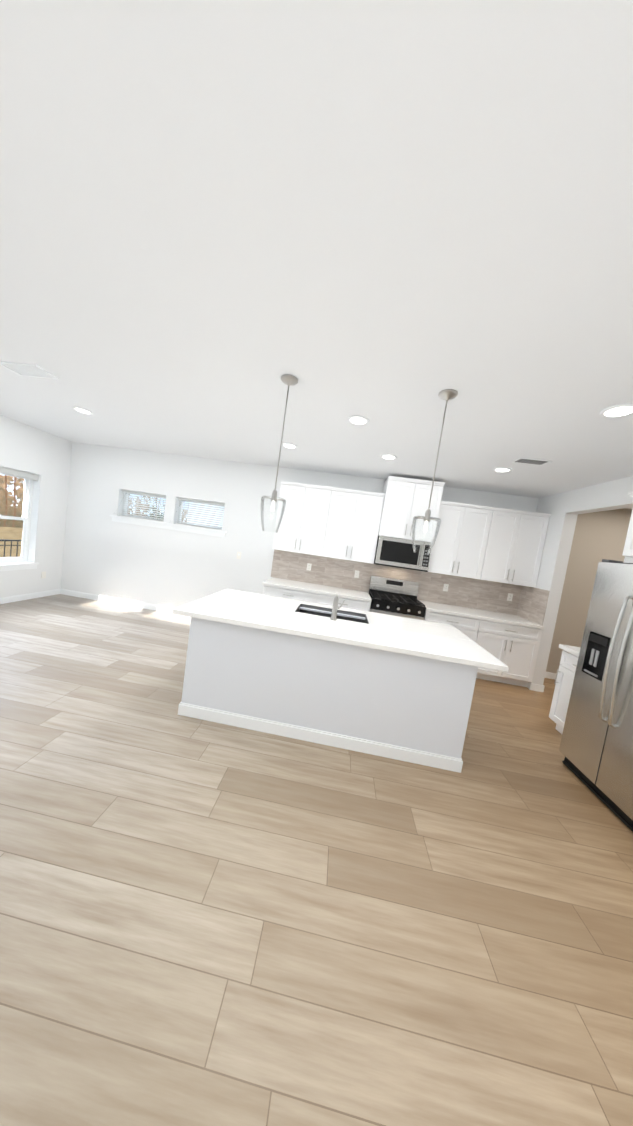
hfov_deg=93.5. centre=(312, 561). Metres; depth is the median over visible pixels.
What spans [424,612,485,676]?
base cabinet
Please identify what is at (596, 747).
fridge
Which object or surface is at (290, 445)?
recessed light
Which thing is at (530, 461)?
ceiling vent
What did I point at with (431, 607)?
countertop
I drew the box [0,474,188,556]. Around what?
backdrop
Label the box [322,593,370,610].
base cabinet
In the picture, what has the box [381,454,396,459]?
recessed light
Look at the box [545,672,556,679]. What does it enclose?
baseboard
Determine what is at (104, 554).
wall
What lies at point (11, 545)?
railing
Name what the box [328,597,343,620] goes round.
faucet
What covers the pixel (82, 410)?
recessed light
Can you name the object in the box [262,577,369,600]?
countertop
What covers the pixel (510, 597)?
outlet
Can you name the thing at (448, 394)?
pendant light
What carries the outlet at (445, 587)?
attached to the backsplash
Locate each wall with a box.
[0,415,71,597]
[60,442,631,672]
[527,476,632,687]
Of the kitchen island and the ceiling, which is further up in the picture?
the ceiling
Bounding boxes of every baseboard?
[0,589,59,603]
[60,589,173,612]
[530,683,544,691]
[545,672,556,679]
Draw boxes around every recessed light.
[72,407,92,414]
[282,443,296,448]
[348,415,368,424]
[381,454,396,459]
[493,467,511,471]
[600,403,632,417]
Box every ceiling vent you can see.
[0,361,58,379]
[512,457,551,465]
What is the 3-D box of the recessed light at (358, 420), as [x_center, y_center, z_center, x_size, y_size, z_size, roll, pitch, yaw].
[0.411,-1.256,2.646,0.190,0.010,0.190,8,4,5]
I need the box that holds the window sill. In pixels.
[110,515,226,536]
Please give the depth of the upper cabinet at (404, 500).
4.27 m
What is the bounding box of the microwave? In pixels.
[374,536,431,571]
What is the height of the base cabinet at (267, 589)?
0.860 m
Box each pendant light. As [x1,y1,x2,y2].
[261,374,297,532]
[412,389,457,553]
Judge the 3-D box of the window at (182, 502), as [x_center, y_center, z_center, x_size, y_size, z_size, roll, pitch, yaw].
[-1.959,-0.822,5.151,0.936,0.490,0.208,8,4,5]
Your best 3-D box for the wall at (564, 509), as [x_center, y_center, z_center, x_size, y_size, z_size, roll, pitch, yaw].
[3.002,0.566,1.503,0.150,2.720,6.230,8,4,5]
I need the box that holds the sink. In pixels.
[296,605,367,620]
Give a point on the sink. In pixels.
(320, 609)
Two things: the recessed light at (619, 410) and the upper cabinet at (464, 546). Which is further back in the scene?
the upper cabinet at (464, 546)
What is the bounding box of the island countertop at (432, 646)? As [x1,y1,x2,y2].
[172,597,507,671]
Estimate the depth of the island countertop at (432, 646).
2.43 m
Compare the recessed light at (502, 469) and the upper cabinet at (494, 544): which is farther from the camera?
the upper cabinet at (494, 544)
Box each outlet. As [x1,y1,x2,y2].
[41,571,45,578]
[307,563,311,570]
[354,570,359,577]
[443,584,448,591]
[507,593,512,600]
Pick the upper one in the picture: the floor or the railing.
the railing
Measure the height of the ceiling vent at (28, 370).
0.014 m
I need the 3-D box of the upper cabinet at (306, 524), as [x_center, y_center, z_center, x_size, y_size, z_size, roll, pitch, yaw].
[-0.116,-0.655,4.723,0.852,1.031,0.328,8,4,5]
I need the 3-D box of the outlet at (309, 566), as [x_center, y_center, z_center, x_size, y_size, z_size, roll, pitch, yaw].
[-0.052,0.084,4.910,0.072,0.118,0.007,8,4,5]
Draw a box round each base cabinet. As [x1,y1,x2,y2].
[262,585,321,603]
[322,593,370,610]
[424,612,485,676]
[476,621,541,686]
[549,644,580,733]
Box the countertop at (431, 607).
[419,601,543,628]
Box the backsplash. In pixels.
[271,549,549,625]
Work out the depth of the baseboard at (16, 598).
4.86 m
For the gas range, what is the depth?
4.45 m
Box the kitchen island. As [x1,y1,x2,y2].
[178,617,477,772]
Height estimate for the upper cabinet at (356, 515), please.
1.031 m
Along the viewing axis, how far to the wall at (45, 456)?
4.88 m
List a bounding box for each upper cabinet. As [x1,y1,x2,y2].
[273,481,336,556]
[329,488,384,563]
[377,476,444,543]
[428,500,500,579]
[485,508,550,586]
[622,491,632,556]
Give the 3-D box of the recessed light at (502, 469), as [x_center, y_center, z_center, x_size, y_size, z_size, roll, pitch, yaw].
[2.192,-1.059,3.431,0.190,0.010,0.190,8,4,5]
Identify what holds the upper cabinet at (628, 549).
attached to the wall at (564, 509)
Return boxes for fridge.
[559,559,632,831]
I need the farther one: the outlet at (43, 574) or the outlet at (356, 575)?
the outlet at (43, 574)
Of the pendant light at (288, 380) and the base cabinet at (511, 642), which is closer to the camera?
the pendant light at (288, 380)
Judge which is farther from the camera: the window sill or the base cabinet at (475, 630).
the window sill
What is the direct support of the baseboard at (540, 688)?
attached to the wall at (564, 509)
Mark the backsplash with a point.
(528, 603)
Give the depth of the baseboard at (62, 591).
5.30 m
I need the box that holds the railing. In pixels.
[0,539,21,556]
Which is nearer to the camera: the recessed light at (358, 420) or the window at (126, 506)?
the recessed light at (358, 420)
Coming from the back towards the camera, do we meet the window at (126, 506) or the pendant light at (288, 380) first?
the window at (126, 506)
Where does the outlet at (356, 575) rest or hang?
attached to the backsplash
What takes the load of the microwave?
attached to the upper cabinet at (404, 500)
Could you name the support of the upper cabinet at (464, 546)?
attached to the wall at (104, 554)
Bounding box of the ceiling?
[0,0,632,508]
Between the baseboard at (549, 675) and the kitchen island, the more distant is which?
the baseboard at (549, 675)
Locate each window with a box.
[0,466,38,570]
[116,490,165,521]
[172,497,224,530]
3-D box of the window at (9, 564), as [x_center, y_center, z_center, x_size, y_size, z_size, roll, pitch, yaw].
[-4.590,-0.627,4.389,0.220,1.525,1.016,8,4,5]
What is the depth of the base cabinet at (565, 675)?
3.01 m
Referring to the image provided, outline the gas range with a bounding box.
[368,575,425,619]
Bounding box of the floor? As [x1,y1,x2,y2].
[0,594,632,1125]

